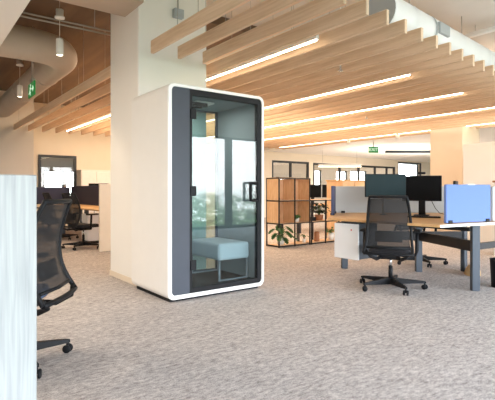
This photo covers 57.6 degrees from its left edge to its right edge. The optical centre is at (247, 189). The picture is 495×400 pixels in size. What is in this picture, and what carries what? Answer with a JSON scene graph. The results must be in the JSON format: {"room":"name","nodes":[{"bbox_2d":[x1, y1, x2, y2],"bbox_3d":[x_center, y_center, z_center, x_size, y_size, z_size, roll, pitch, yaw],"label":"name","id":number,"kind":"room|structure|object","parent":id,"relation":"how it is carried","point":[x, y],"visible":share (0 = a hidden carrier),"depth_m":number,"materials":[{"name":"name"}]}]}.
{"room":"open-plan office","nodes":[
{"label":"open-plan office","id":0,"kind":"room"},
{"bbox_2d":[0,0,29,45],"bbox_3d":[-4.638,-2.255,2.819,5.820,0.990,8.900,0,0,-37],"label":"ceiling","id":1,"kind":"structure","parent":0,"point":[10,10],"depth_m":4.49,"materials":[{"name":"white paint"}]},
{"bbox_2d":[0,90,33,174],"bbox_3d":[-8.869,-0.710,9.840,7.670,3.700,0.300,0,0,-37],"label":"wall","id":2,"kind":"structure","parent":0,"point":[16,146],"depth_m":11.80,"materials":[{"name":"grey paint"}]},
{"bbox_2d":[57,0,143,16],"bbox_3d":[-1.856,-2.455,5.025,1.240,0.590,0.550,0,0,-37],"label":"ceiling","id":3,"kind":"structure","parent":0,"point":[123,8],"depth_m":5.25,"materials":[{"name":"concrete"}]},
{"bbox_2d":[0,0,256,107],"bbox_3d":[-7.885,-2.735,10.305,9.900,0.250,14.050,0,0,-37],"label":"ceiling","id":4,"kind":"structure","parent":0,"point":[97,47],"depth_m":7.96,"materials":[{"name":"beige paint"}]},
{"bbox_2d":[16,59,23,96],"bbox_3d":[-4.016,-2.125,7.937,0.120,0.970,0.120,0,0,-37],"label":"pendant lamp","id":5,"kind":"object","parent":4,"relation":"hanging from","point":[19,62],"visible":0.93,"depth_m":7.90,"materials":[{"name":"white metal"}]},
{"bbox_2d":[28,26,35,98],"bbox_3d":[-3.441,-2.040,7.180,0.060,1.100,0.420,0,0,-37],"label":"exit sign","id":6,"kind":"object","parent":4,"relation":"hanging from","point":[32,86],"visible":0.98,"depth_m":7.11,"materials":[{"name":"green plastic"}]},
{"bbox_2d":[0,24,76,116],"bbox_3d":[-5.721,-2.237,8.153,3.745,0.745,6.175,0,0,-37],"label":"duct","id":7,"kind":"object","parent":4,"relation":"hanging from","point":[38,46],"visible":0.89,"depth_m":6.77,"materials":[{"name":"grey metal"}]},
{"bbox_2d":[54,1,64,55],"bbox_3d":[-2.332,-2.140,5.587,0.120,0.940,0.120,0,0,-37],"label":"pendant lamp","id":8,"kind":"object","parent":4,"relation":"hanging from","point":[59,15],"visible":1,"depth_m":5.55,"materials":[{"name":"white metal"}]},
{"bbox_2d":[13,26,110,129],"bbox_3d":[-3.943,-2.085,8.908,0.040,1.050,7.040,0,0,-37],"label":"ceiling beam","id":9,"kind":"structure","parent":4,"relation":"hanging from","point":[105,74],"depth_m":7.55,"materials":[{"name":"brown wood"}]},
{"bbox_2d":[20,10,110,35],"bbox_3d":[-2.073,-2.379,6.147,2.270,0.462,0.024,0,0,-37],"label":"conduit","id":10,"kind":"object","parent":4,"relation":"hanging from","point":[94,27],"visible":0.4,"depth_m":5.92,"materials":[{"name":"metal"}]},
{"bbox_2d":[28,82,110,130],"bbox_3d":[-3.669,-2.085,9.117,0.040,1.050,7.040,0,0,-37],"label":"ceiling beam","id":11,"kind":"structure","parent":4,"relation":"hanging from","point":[105,89],"depth_m":8.61,"materials":[{"name":"brown wood"}]},
{"bbox_2d":[42,68,110,131],"bbox_3d":[-3.394,-2.085,9.326,0.040,1.050,7.040,0,0,-37],"label":"ceiling beam","id":12,"kind":"structure","parent":4,"relation":"hanging from","point":[105,101],"depth_m":9.54,"materials":[{"name":"brown wood"}]},
{"bbox_2d":[111,0,205,277],"bbox_3d":[-1.186,-0.810,5.954,0.950,3.900,0.920,0,0,-37],"label":"column","id":13,"kind":"structure","parent":0,"point":[135,71],"depth_m":5.66,"materials":[{"name":"white paint"}]},
{"bbox_2d":[109,270,136,285],"bbox_3d":[-1.186,1.105,5.954,0.962,0.070,0.932,0,0,-37],"label":"baseboard","id":14,"kind":"structure","parent":13,"relation":"attached to","point":[112,273],"depth_m":5.70,"materials":[{"name":"paint"}]},
{"bbox_2d":[172,0,183,19],"bbox_3d":[-0.859,-2.430,5.581,0.130,0.600,0.070,0,0,-37],"label":"wall box","id":15,"kind":"object","parent":13,"relation":"attached to","point":[174,10],"visible":0.96,"depth_m":5.56,"materials":[{"name":"metal"}]},
{"bbox_2d":[41,157,391,209],"bbox_3d":[2.037,-0.810,24.772,28.600,3.900,0.200,0,0,-37],"label":"wall","id":16,"kind":"structure","parent":0,"point":[47,163],"depth_m":25.09,"materials":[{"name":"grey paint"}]},
{"bbox_2d":[44,170,62,186],"bbox_3d":[-7.549,-0.060,17.496,0.730,1.400,0.080,0,0,-37],"label":"window","id":17,"kind":"structure","parent":16,"relation":"in","point":[44,170],"depth_m":17.43,"materials":[{"name":"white glass"}]},
{"bbox_2d":[315,170,320,184],"bbox_3d":[4.061,-0.410,26.308,0.560,1.500,0.080,0,0,-37],"label":"window","id":18,"kind":"structure","parent":16,"relation":"in","point":[315,170],"depth_m":26.43,"materials":[{"name":"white glass"}]},
{"bbox_2d":[34,102,429,225],"bbox_3d":[4.395,-0.810,21.666,28.600,3.900,0.200,0,0,-37],"label":"wall","id":19,"kind":"structure","parent":0,"point":[92,152],"depth_m":14.67,"materials":[{"name":"paint"}]},
{"bbox_2d":[38,154,76,186],"bbox_3d":[-5.807,-0.410,13.771,1.100,1.300,0.080,0,0,-37],"label":"window","id":20,"kind":"structure","parent":19,"relation":"in","point":[39,155],"depth_m":13.78,"materials":[{"name":"black metal"}]},
{"bbox_2d":[272,160,308,177],"bbox_3d":[1.877,-0.110,19.691,2.200,2.300,0.080,0,0,-37],"label":"window","id":21,"kind":"structure","parent":19,"relation":"in","point":[273,161],"depth_m":19.68,"materials":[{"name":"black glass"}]},
{"bbox_2d":[313,163,394,212],"bbox_3d":[5.441,-0.100,22.397,6.250,2.280,0.080,0,0,-37],"label":"window","id":22,"kind":"structure","parent":19,"relation":"in","point":[374,167],"depth_m":22.46,"materials":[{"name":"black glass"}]},
{"bbox_2d":[398,162,420,175],"bbox_3d":[9.025,-0.650,25.117,2.250,1.780,0.080,0,0,-37],"label":"window","id":23,"kind":"structure","parent":19,"relation":"in","point":[418,164],"depth_m":25.58,"materials":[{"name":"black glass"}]},
{"bbox_2d":[37,209,494,399],"bbox_3d":[5.276,1.190,14.551,36.000,0.100,23.200,0,0,-37],"label":"floor","id":24,"kind":"structure","parent":0,"point":[310,331],"depth_m":3.58,"materials":[{"name":"carpet"}]},
{"bbox_2d":[0,174,36,399],"bbox_3d":[-1.346,0.545,1.276,1.298,1.190,0.420,0,0,-37],"label":"partition panel","id":25,"kind":"object","parent":24,"relation":"on","point":[18,193],"visible":1,"depth_m":1.47,"materials":[{"name":"white wood"}]},
{"bbox_2d":[37,198,77,378],"bbox_3d":[-1.585,0.599,2.952,0.797,1.082,0.784,0,0,0],"label":"office chair","id":26,"kind":"object","parent":24,"relation":"on","point":[52,273],"visible":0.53,"depth_m":2.91,"materials":[{"name":"black fabric"}]},
{"bbox_2d":[42,193,78,239],"bbox_3d":[-4.303,0.599,10.404,0.795,1.082,0.778,0,0,-41],"label":"office chair","id":27,"kind":"object","parent":24,"relation":"on","point":[46,196],"visible":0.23,"depth_m":10.25,"materials":[{"name":"black plastic"}]},
{"bbox_2d":[54,204,98,240],"bbox_3d":[-3.842,0.770,10.793,0.750,0.740,5.140,0,0,-37],"label":"office desk","id":28,"kind":"object","parent":24,"relation":"on","point":[86,208],"visible":0.09,"depth_m":10.29,"materials":[{"name":"brown wood"}]},
{"bbox_2d":[37,187,69,203],"bbox_3d":[-5.509,0.158,12.691,0.970,0.475,0.059,0,0,-37],"label":"screen","id":29,"kind":"object","parent":28,"relation":"attached to","point":[55,192],"visible":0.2,"depth_m":12.68,"materials":[{"name":"fabric"}]},
{"bbox_2d":[54,204,98,210],"bbox_3d":[-3.842,0.415,10.793,0.750,0.030,5.140,0,0,-37],"label":"countertop","id":30,"kind":"structure","parent":28,"relation":"on","point":[84,207],"depth_m":10.29,"materials":[{"name":"brown wood"}]},
{"bbox_2d":[71,186,98,205],"bbox_3d":[-4.277,0.142,11.920,0.059,0.505,2.640,0,0,-37],"label":"screen","id":31,"kind":"object","parent":28,"relation":"on","point":[86,195],"visible":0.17,"depth_m":11.77,"materials":[{"name":"fabric"}]},
{"bbox_2d":[61,193,98,250],"bbox_3d":[-3.211,0.599,8.852,0.778,1.082,0.795,0,0,34],"label":"office chair","id":32,"kind":"object","parent":24,"relation":"on","point":[74,213],"visible":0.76,"depth_m":8.61,"materials":[{"name":"black plastic"}]},
{"bbox_2d":[82,213,98,240],"bbox_3d":[-3.345,0.830,9.952,0.515,0.620,0.400,0,0,-37],"label":"drawer pedestal","id":33,"kind":"object","parent":24,"relation":"on","point":[90,235],"visible":0.44,"depth_m":9.73,"materials":[{"name":"white metal"}]},
{"bbox_2d":[77,170,110,222],"bbox_3d":[-4.103,0.260,14.710,2.750,1.760,0.505,0,0,-37],"label":"bank","id":34,"kind":"object","parent":24,"relation":"on","point":[84,177],"visible":0.09,"depth_m":13.91,"materials":[{"name":"metal"}]},
{"bbox_2d":[99,184,110,251],"bbox_3d":[-2.356,0.515,8.595,0.960,1.250,0.040,0,0,-37],"label":"end panel","id":35,"kind":"object","parent":24,"relation":"on","point":[104,189],"visible":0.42,"depth_m":8.34,"materials":[{"name":"beige laminate"}]},
{"bbox_2d":[132,83,263,301],"bbox_3d":[-0.559,0.029,5.202,1.240,2.222,0.957,0,0,-37],"label":"pod","id":36,"kind":"object","parent":24,"relation":"on","point":[163,190],"visible":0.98,"depth_m":4.95,"materials":[{"name":"white plastic"}]},
{"bbox_2d":[194,100,213,105],"bbox_3d":[-0.544,-1.006,5.249,0.240,0.019,0.220,0,0,-37],"label":"ceiling lamp","id":37,"kind":"object","parent":36,"relation":"attached to","point":[209,103],"depth_m":5.17,"materials":[{"name":"metal"}]},
{"bbox_2d":[192,237,248,281],"bbox_3d":[-0.351,0.825,5.474,0.440,0.431,0.675,0,0,-37],"label":"upholstered bench","id":38,"kind":"object","parent":36,"relation":"on","point":[219,249],"visible":0.84,"depth_m":5.26,"materials":[{"name":"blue fabric"}]},
{"bbox_2d":[192,237,248,260],"bbox_3d":[-0.351,0.708,5.474,0.440,0.195,0.675,0,0,-37],"label":"seat cushion","id":39,"kind":"object","parent":38,"relation":"on","point":[216,248],"depth_m":5.25,"materials":[{"name":"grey fabric"}]},
{"bbox_2d":[266,177,310,247],"bbox_3d":[0.847,0.445,9.280,0.872,1.391,0.400,0,0,-37],"label":"shelving unit","id":40,"kind":"object","parent":24,"relation":"on","point":[282,206],"visible":0.97,"depth_m":9.22,"materials":[{"name":"brown wood"}]},
{"bbox_2d":[268,225,298,244],"bbox_3d":[0.751,0.891,8.936,0.632,0.398,0.443,0,0,-37],"label":"monstera plant","id":41,"kind":"object","parent":40,"relation":"on","point":[281,238],"visible":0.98,"depth_m":8.86,"materials":[{"name":"green plant"}]},
{"bbox_2d":[300,234,308,242],"bbox_3d":[1.184,1.011,9.408,0.202,0.175,0.190,0,0,-2],"label":"potted plant","id":42,"kind":"object","parent":40,"relation":"on","point":[303,239],"visible":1,"depth_m":9.38,"materials":[{"name":"green plant"}]},
{"bbox_2d":[298,199,339,244],"bbox_3d":[1.733,0.672,9.953,1.297,0.936,0.400,0,0,-37],"label":"shelving unit","id":43,"kind":"object","parent":24,"relation":"on","point":[325,220],"visible":0.47,"depth_m":9.71,"materials":[{"name":"black metal"}]},
{"bbox_2d":[314,231,319,240],"bbox_3d":[1.492,0.998,9.695,0.120,0.200,0.120,0,0,-37],"label":"vase","id":44,"kind":"object","parent":43,"relation":"on","point":[316,233],"visible":1,"depth_m":9.65,"materials":[{"name":"ceramic"}]},
{"bbox_2d":[312,203,330,219],"bbox_3d":[1.557,0.465,9.811,0.422,0.379,0.525,0,0,-37],"label":"potted plant","id":45,"kind":"object","parent":43,"relation":"on","point":[319,216],"visible":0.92,"depth_m":9.77,"materials":[{"name":"green plant"}]},
{"bbox_2d":[326,227,333,239],"bbox_3d":[1.858,0.953,9.926,0.317,0.291,0.327,0,0,-11],"label":"trailing plant","id":46,"kind":"object","parent":43,"relation":"on","point":[330,233],"visible":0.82,"depth_m":9.89,"materials":[{"name":"green plant"}]},
{"bbox_2d":[326,180,364,234],"bbox_3d":[2.516,0.445,11.439,0.940,1.390,0.560,0,0,-37],"label":"cabinet","id":47,"kind":"object","parent":24,"relation":"on","point":[330,183],"visible":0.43,"depth_m":11.27,"materials":[{"name":"brown wood"}]},
{"bbox_2d":[360,195,427,295],"bbox_3d":[1.677,0.599,5.235,0.778,1.082,0.795,0,0,22],"label":"office chair","id":48,"kind":"object","parent":24,"relation":"on","point":[388,237],"visible":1,"depth_m":4.97,"materials":[{"name":"black fabric"}]},
{"bbox_2d":[328,213,494,290],"bbox_3d":[2.318,0.750,6.199,2.648,0.780,2.481,0,0,-27],"label":"office desk","id":49,"kind":"object","parent":24,"relation":"on","point":[454,239],"visible":0.72,"depth_m":5.41,"materials":[{"name":"brown wood"}]},
{"bbox_2d":[330,186,335,214],"bbox_3d":[1.274,0.150,6.666,0.059,0.420,0.576,0,0,14],"label":"screen","id":50,"kind":"object","parent":49,"relation":"on","point":[333,188],"visible":0.98,"depth_m":6.39,"materials":[{"name":"blue fabric"}]},
{"bbox_2d":[334,221,376,259],"bbox_3d":[1.383,0.624,5.749,0.385,0.472,0.385,0,0,-37],"label":"pedestal","id":51,"kind":"object","parent":49,"relation":"hanging from","point":[348,237],"visible":0.8,"depth_m":5.60,"materials":[{"name":"grey metal"}]},
{"bbox_2d":[365,174,405,198],"bbox_3d":[1.936,0.068,6.417,0.575,0.585,0.233,0,0,0],"label":"computer monitor","id":52,"kind":"object","parent":49,"relation":"on","point":[375,184],"visible":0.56,"depth_m":6.30,"materials":[{"name":"black plastic"}]},
{"bbox_2d":[336,186,443,212],"bbox_3d":[2.320,0.150,7.066,1.962,0.420,0.060,0,0,0],"label":"screen","id":53,"kind":"object","parent":49,"relation":"on","point":[349,199],"visible":0.24,"depth_m":7.05,"materials":[{"name":"grey fabric"}]},
{"bbox_2d":[328,213,494,227],"bbox_3d":[2.318,0.374,6.199,2.648,0.028,2.481,0,0,-27],"label":"countertop","id":54,"kind":"structure","parent":49,"relation":"on","point":[350,217],"depth_m":5.35,"materials":[{"name":"brown wood"}]},
{"bbox_2d":[402,172,441,215],"bbox_3d":[2.446,0.053,6.319,0.520,0.611,0.180,0,0,27],"label":"computer monitor","id":55,"kind":"object","parent":49,"relation":"on","point":[421,189],"visible":0.77,"depth_m":6.29,"materials":[{"name":"black plastic"}]},
{"bbox_2d":[411,215,440,217],"bbox_3d":[2.302,0.349,5.865,0.400,0.020,0.130,0,0,26],"label":"keyboard","id":56,"kind":"object","parent":49,"relation":"on","point":[411,215],"visible":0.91,"depth_m":5.80,"materials":[{"name":"black plastic"}]},
{"bbox_2d":[444,184,489,223],"bbox_3d":[2.445,0.146,4.991,0.741,0.428,0.059,0,0,-27],"label":"screen","id":57,"kind":"object","parent":49,"relation":"on","point":[467,202],"visible":1,"depth_m":4.95,"materials":[{"name":"blue fabric"}]},
{"bbox_2d":[490,187,494,220],"bbox_3d":[3.319,0.160,5.444,1.148,0.400,0.060,0,0,-27],"label":"screen","id":58,"kind":"object","parent":49,"relation":"on","point":[492,189],"visible":1,"depth_m":5.18,"materials":[{"name":"grey fabric"}]},
{"bbox_2d":[397,227,447,267],"bbox_3d":[2.659,0.599,6.973,0.778,1.082,0.795,0,0,-7],"label":"office chair","id":59,"kind":"object","parent":24,"relation":"on","point":[425,258],"visible":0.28,"depth_m":6.89,"materials":[{"name":"black plastic"}]},
{"bbox_2d":[464,265,480,275],"bbox_3d":[3.040,1.046,6.080,0.205,0.183,0.399,0,0,30],"label":"paper bag","id":60,"kind":"object","parent":24,"relation":"on","point":[467,270],"visible":0.35,"depth_m":6.00,"materials":[{"name":"brown paper"}]},
{"bbox_2d":[489,258,494,287],"bbox_3d":[2.966,0.975,5.289,0.220,0.330,0.220,0,0,-37],"label":"waste bin","id":61,"kind":"object","parent":24,"relation":"on","point":[492,260],"visible":1,"depth_m":5.27,"materials":[{"name":"black plastic"}]},
{"bbox_2d":[492,181,494,255],"bbox_3d":[4.933,0.490,7.229,0.540,1.300,1.690,0,0,-37],"label":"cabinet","id":62,"kind":"object","parent":24,"relation":"on","point":[492,181],"visible":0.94,"depth_m":7.73,"materials":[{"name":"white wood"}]},
{"bbox_3d":[2.036,0.765,12.782,2.400,0.750,0.800,0,0,-37],"label":"office desk","id":63,"kind":"object","parent":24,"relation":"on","visible":0},
{"bbox_2d":[311,185,320,198],"bbox_3d":[1.828,0.119,12.511,0.600,0.539,0.180,0,0,-37],"label":"computer monitor","id":64,"kind":"object","parent":63,"relation":"on","point":[315,189],"visible":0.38,"depth_m":12.53,"materials":[{"name":"black plastic"}]},
{"bbox_2d":[322,185,326,196],"bbox_3d":[2.354,0.119,12.910,0.600,0.539,0.180,0,0,-37],"label":"computer monitor","id":65,"kind":"object","parent":63,"relation":"on","point":[324,187],"visible":0.31,"depth_m":12.75,"materials":[{"name":"black plastic"}]},
{"bbox_3d":[-3.628,0.770,11.809,0.760,0.740,3.000,0,0,-37],"label":"office desk","id":66,"kind":"object","parent":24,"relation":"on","visible":0},
{"bbox_2d":[89,183,107,185],"bbox_3d":[-4.094,0.110,12.346,0.500,0.579,0.180,0,0,-17],"label":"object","id":67,"kind":"object","parent":66,"relation":"on","point":[90,184],"visible":0.25,"depth_m":12.30,"materials":[{"name":"black plastic"}]},
{"bbox_2d":[107,0,494,105],"bbox_3d":[5.276,-2.810,14.551,36.000,0.100,23.200,0,0,-37],"label":"ceiling","id":68,"kind":"structure","parent":0,"point":[476,15],"depth_m":7.04,"materials":[{"name":"concrete"}]},
{"bbox_2d":[66,113,110,130],"bbox_3d":[-3.856,-1.593,10.790,0.040,0.061,3.261,0,0,-37],"label":"ceiling light","id":69,"kind":"object","parent":68,"relation":"hanging from","point":[107,115],"depth_m":10.55,"materials":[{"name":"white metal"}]},
{"bbox_2d":[151,0,250,53],"bbox_3d":[-0.390,-2.160,4.227,0.040,1.200,2.316,0,0,-37],"label":"ceiling beam","id":70,"kind":"structure","parent":68,"relation":"hanging from","point":[219,8],"depth_m":4.36,"materials":[{"name":"brown wood"}]},
{"bbox_2d":[55,0,368,132],"bbox_3d":[-2.087,-2.160,8.175,0.040,1.200,10.452,0,0,-37],"label":"ceiling beam","id":71,"kind":"structure","parent":68,"relation":"hanging from","point":[358,10],"depth_m":4.89,"materials":[{"name":"brown wood"}]},
{"bbox_2d":[68,5,388,133],"bbox_3d":[-1.823,-2.160,8.398,0.040,1.200,10.418,0,0,-37],"label":"ceiling beam","id":72,"kind":"structure","parent":68,"relation":"hanging from","point":[380,19],"depth_m":4.90,"materials":[{"name":"brown wood"}]},
{"bbox_2d":[178,0,303,58],"bbox_3d":[-0.125,-2.160,4.449,0.040,1.200,2.281,0,0,-37],"label":"ceiling beam","id":73,"kind":"structure","parent":68,"relation":"hanging from","point":[265,9],"depth_m":4.41,"materials":[{"name":"brown wood"}]},
{"bbox_2d":[81,19,406,134],"bbox_3d":[-1.559,-2.160,8.620,0.040,1.200,10.383,0,0,-37],"label":"ceiling beam","id":74,"kind":"structure","parent":68,"relation":"hanging from","point":[398,28],"depth_m":5.45,"materials":[{"name":"brown wood"}]},
{"bbox_2d":[93,12,422,135],"bbox_3d":[-1.294,-2.160,8.842,0.040,1.200,10.348,0,0,-37],"label":"ceiling beam","id":75,"kind":"structure","parent":68,"relation":"hanging from","point":[415,36],"depth_m":5.65,"materials":[{"name":"brown wood"}]},
{"bbox_2d":[206,35,318,80],"bbox_3d":[0.093,-1.593,5.588,0.040,0.062,2.199,0,0,-37],"label":"ceiling light","id":76,"kind":"object","parent":68,"relation":"hanging from","point":[274,53],"depth_m":5.38,"materials":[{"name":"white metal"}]},
{"bbox_2d":[105,35,437,136],"bbox_3d":[-1.030,-2.160,9.065,0.040,1.200,10.314,0,0,-37],"label":"ceiling beam","id":77,"kind":"structure","parent":68,"relation":"hanging from","point":[429,43],"depth_m":5.83,"materials":[{"name":"brown wood"}]},
{"bbox_2d":[203,0,345,63],"bbox_3d":[0.139,-2.160,4.671,0.040,1.200,2.246,0,0,-37],"label":"ceiling beam","id":78,"kind":"structure","parent":68,"relation":"hanging from","point":[315,8],"depth_m":4.48,"materials":[{"name":"brown wood"}]},
{"bbox_2d":[206,73,410,121],"bbox_3d":[-0.489,-2.167,9.779,0.040,1.186,9.030,0,0,-37],"label":"ceiling light","id":79,"kind":"object","parent":68,"relation":"hanging from","point":[409,74],"visible":0.2,"depth_m":7.15,"materials":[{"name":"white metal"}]},
{"bbox_2d":[206,42,450,115],"bbox_3d":[-0.766,-2.160,9.287,0.040,1.200,10.280,0,0,-37],"label":"ceiling beam","id":80,"kind":"structure","parent":68,"relation":"hanging from","point":[443,50],"depth_m":6.09,"materials":[{"name":"brown wood"}]},
{"bbox_2d":[206,49,462,119],"bbox_3d":[-0.501,-2.160,9.509,0.040,1.200,10.245,0,0,-37],"label":"ceiling beam","id":81,"kind":"structure","parent":68,"relation":"hanging from","point":[456,56],"depth_m":6.43,"materials":[{"name":"brown wood"}]},
{"bbox_2d":[206,92,463,137],"bbox_3d":[0.839,-2.167,10.882,0.040,1.186,8.880,0,0,-37],"label":"ceiling light","id":82,"kind":"object","parent":68,"relation":"hanging from","point":[462,92],"visible":0.26,"depth_m":8.80,"materials":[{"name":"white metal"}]},
{"bbox_2d":[206,54,474,124],"bbox_3d":[-0.237,-2.160,9.732,0.040,1.200,10.210,0,0,-37],"label":"ceiling beam","id":83,"kind":"structure","parent":68,"relation":"hanging from","point":[468,61],"depth_m":6.47,"materials":[{"name":"brown wood"}]},
{"bbox_2d":[206,60,484,127],"bbox_3d":[0.028,-2.160,9.954,0.040,1.200,10.176,0,0,-37],"label":"ceiling beam","id":84,"kind":"structure","parent":68,"relation":"hanging from","point":[479,66],"depth_m":7.05,"materials":[{"name":"brown wood"}]},
{"bbox_2d":[206,65,493,131],"bbox_3d":[0.292,-2.160,10.176,0.040,1.200,10.142,0,0,-37],"label":"ceiling beam","id":85,"kind":"structure","parent":68,"relation":"hanging from","point":[489,70],"depth_m":7.37,"materials":[{"name":"brown wood"}]},
{"bbox_2d":[206,71,494,134],"bbox_3d":[0.556,-2.160,10.399,0.040,1.200,10.107,0,0,-37],"label":"ceiling beam","id":86,"kind":"structure","parent":68,"relation":"hanging from","point":[492,78],"depth_m":7.82,"materials":[{"name":"brown wood"}]},
{"bbox_2d":[206,82,494,136],"bbox_3d":[0.821,-2.160,10.621,0.040,1.200,10.072,0,0,-37],"label":"ceiling beam","id":87,"kind":"structure","parent":68,"relation":"hanging from","point":[491,84],"depth_m":8.22,"materials":[{"name":"brown wood"}]},
{"bbox_2d":[206,92,494,141],"bbox_3d":[1.349,-2.160,11.066,0.040,1.200,10.004,0,0,-37],"label":"ceiling baffle","id":88,"kind":"structure","parent":68,"relation":"hanging from","point":[490,94],"depth_m":9.05,"materials":[{"name":"brown wood"}]},
{"bbox_2d":[206,96,494,143],"bbox_3d":[1.614,-2.160,11.288,0.040,1.200,9.969,0,0,-37],"label":"ceiling baffle","id":89,"kind":"structure","parent":68,"relation":"hanging from","point":[492,97],"depth_m":9.42,"materials":[{"name":"brown wood"}]},
{"bbox_2d":[206,87,494,139],"bbox_3d":[1.085,-2.160,10.843,0.040,1.200,10.038,0,0,-37],"label":"ceiling baffle","id":90,"kind":"structure","parent":68,"relation":"hanging from","point":[492,89],"depth_m":8.50,"materials":[{"name":"brown wood"}]},
{"bbox_2d":[214,100,494,144],"bbox_3d":[1.878,-2.160,11.510,0.040,1.200,9.934,0,0,-37],"label":"ceiling baffle","id":91,"kind":"structure","parent":68,"relation":"hanging from","point":[491,101],"depth_m":9.78,"materials":[{"name":"brown wood"}]},
{"bbox_2d":[264,104,494,138],"bbox_3d":[2.142,-2.160,11.732,0.040,1.200,9.900,0,0,-37],"label":"ceiling baffle","id":92,"kind":"structure","parent":68,"relation":"hanging from","point":[489,105],"depth_m":10.17,"materials":[{"name":"brown wood"}]},
{"bbox_2d":[264,110,494,142],"bbox_3d":[2.671,-2.160,12.177,0.040,1.200,9.831,0,0,-37],"label":"ceiling baffle","id":93,"kind":"structure","parent":68,"relation":"hanging from","point":[492,111],"depth_m":10.98,"materials":[{"name":"brown wood"}]},
{"bbox_2d":[264,113,494,144],"bbox_3d":[2.936,-2.160,12.399,0.040,1.200,9.796,0,0,-37],"label":"ceiling baffle","id":94,"kind":"structure","parent":68,"relation":"hanging from","point":[491,114],"depth_m":11.40,"materials":[{"name":"brown wood"}]},
{"bbox_2d":[264,116,494,145],"bbox_3d":[3.200,-2.160,12.622,0.040,1.200,9.762,0,0,-37],"label":"ceiling baffle","id":95,"kind":"structure","parent":68,"relation":"hanging from","point":[489,117],"depth_m":11.78,"materials":[{"name":"brown wood"}]},
{"bbox_2d":[264,108,494,140],"bbox_3d":[2.407,-2.160,11.955,0.040,1.200,9.866,0,0,-37],"label":"ceiling baffle","id":96,"kind":"structure","parent":68,"relation":"hanging from","point":[490,109],"depth_m":10.57,"materials":[{"name":"brown wood"}]},
{"bbox_2d":[264,118,494,147],"bbox_3d":[3.464,-2.160,12.844,0.040,1.200,9.728,0,0,-37],"label":"ceiling baffle","id":97,"kind":"structure","parent":68,"relation":"hanging from","point":[493,119],"depth_m":12.15,"materials":[{"name":"brown wood"}]},
{"bbox_2d":[264,107,494,139],"bbox_3d":[2.189,-2.167,11.956,0.040,1.186,8.800,0,0,-37],"label":"ceiling light","id":98,"kind":"object","parent":68,"relation":"hanging from","point":[491,107],"visible":0.09,"depth_m":10.36,"materials":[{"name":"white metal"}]},
{"bbox_2d":[268,121,494,148],"bbox_3d":[3.729,-2.160,13.066,0.040,1.200,9.693,0,0,-37],"label":"ceiling baffle","id":99,"kind":"structure","parent":68,"relation":"hanging from","point":[487,122],"depth_m":12.61,"materials":[{"name":"brown wood"}]},
{"bbox_2d":[275,123,494,148],"bbox_3d":[3.993,-2.160,13.289,0.040,1.200,9.658,0,0,-37],"label":"ceiling baffle","id":100,"kind":"structure","parent":68,"relation":"hanging from","point":[492,123],"depth_m":13.48,"materials":[{"name":"brown wood"}]},
{"bbox_2d":[279,123,491,147],"bbox_3d":[3.777,-2.167,13.287,0.040,1.186,8.600,0,0,-37],"label":"ceiling light","id":101,"kind":"object","parent":68,"relation":"hanging from","point":[489,123],"visible":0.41,"depth_m":13.05,"materials":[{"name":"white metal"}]},
{"bbox_2d":[282,125,494,149],"bbox_3d":[4.257,-2.160,13.511,0.040,1.200,9.624,0,0,-37],"label":"ceiling baffle","id":102,"kind":"structure","parent":68,"relation":"hanging from","point":[489,125],"depth_m":13.97,"materials":[{"name":"brown wood"}]},
{"bbox_2d":[361,0,494,70],"bbox_3d":[7.087,-2.332,10.535,15.004,0.855,0.536,0,0,-43],"label":"duct","id":103,"kind":"object","parent":68,"relation":"hanging from","point":[416,18],"visible":0.58,"depth_m":5.92,"materials":[{"name":"white metal"}]},
{"bbox_2d":[437,21,449,37],"bbox_3d":[2.675,-2.185,6.133,0.300,0.150,0.050,0,0,-43],"label":"grille","id":104,"kind":"object","parent":103,"relation":"attached to","point":[443,31],"depth_m":6.09,"materials":[{"name":"white metal"}]},
{"bbox_2d":[465,26,494,37],"bbox_3d":[4.255,-2.670,6.965,0.100,0.180,1.750,0,0,-37],"label":"lamp","id":105,"kind":"object","parent":68,"relation":"hanging from","point":[489,29],"visible":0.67,"depth_m":7.42,"materials":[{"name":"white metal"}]},
{"bbox_2d":[264,127,494,161],"bbox_3d":[11.938,-1.660,19.544,19.150,0.100,12.300,0,0,-37],"label":"ceiling","id":106,"kind":"structure","parent":0,"point":[359,149],"depth_m":17.46,"materials":[{"name":"white paint"}]},
{"bbox_2d":[318,147,360,166],"bbox_3d":[3.443,-1.239,16.800,1.600,0.742,0.120,0,0,0],"label":"lamp","id":107,"kind":"object","parent":106,"relation":"hanging from","point":[322,164],"visible":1,"depth_m":16.74,"materials":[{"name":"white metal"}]},
{"bbox_2d":[319,166,360,166],"bbox_3d":[3.443,-0.875,16.800,1.560,0.013,0.100,0,0,0],"label":"diffuser","id":108,"kind":"object","parent":107,"relation":"attached to","point":[319,166],"depth_m":16.75,"materials":[{"name":"white plastic"}]},
{"bbox_2d":[368,142,377,152],"bbox_3d":[4.194,-1.426,14.983,0.340,0.372,0.032,0,0,-7],"label":"exit sign","id":109,"kind":"object","parent":106,"relation":"hanging from","point":[373,149],"visible":1,"depth_m":14.97,"materials":[{"name":"green plastic"}]},
{"bbox_2d":[385,150,429,152],"bbox_3d":[5.771,-1.439,15.553,2.000,0.342,0.120,0,0,0],"label":"lamp","id":110,"kind":"object","parent":106,"relation":"hanging from","point":[386,151],"visible":0.56,"depth_m":15.49,"materials":[{"name":"grey metal"}]},
{"bbox_2d":[410,165,416,175],"bbox_3d":[19.614,-0.810,25.433,0.200,3.900,23.200,0,0,-37],"label":"wall","id":111,"kind":"structure","parent":0,"point":[413,168],"depth_m":34.39,"materials":[{"name":"white paint"}]},
{"bbox_2d":[430,126,479,230],"bbox_3d":[5.358,-0.660,11.631,0.880,3.600,0.850,0,0,-37],"label":"column","id":112,"kind":"structure","parent":0,"point":[446,144],"depth_m":11.33,"materials":[{"name":"paint"}]},
{"bbox_2d":[463,142,494,241],"bbox_3d":[6.407,0.075,9.339,2.300,2.130,2.730,0,0,-37],"label":"wall","id":113,"kind":"structure","parent":0,"point":[478,158],"depth_m":9.42,"materials":[{"name":"white paint"}]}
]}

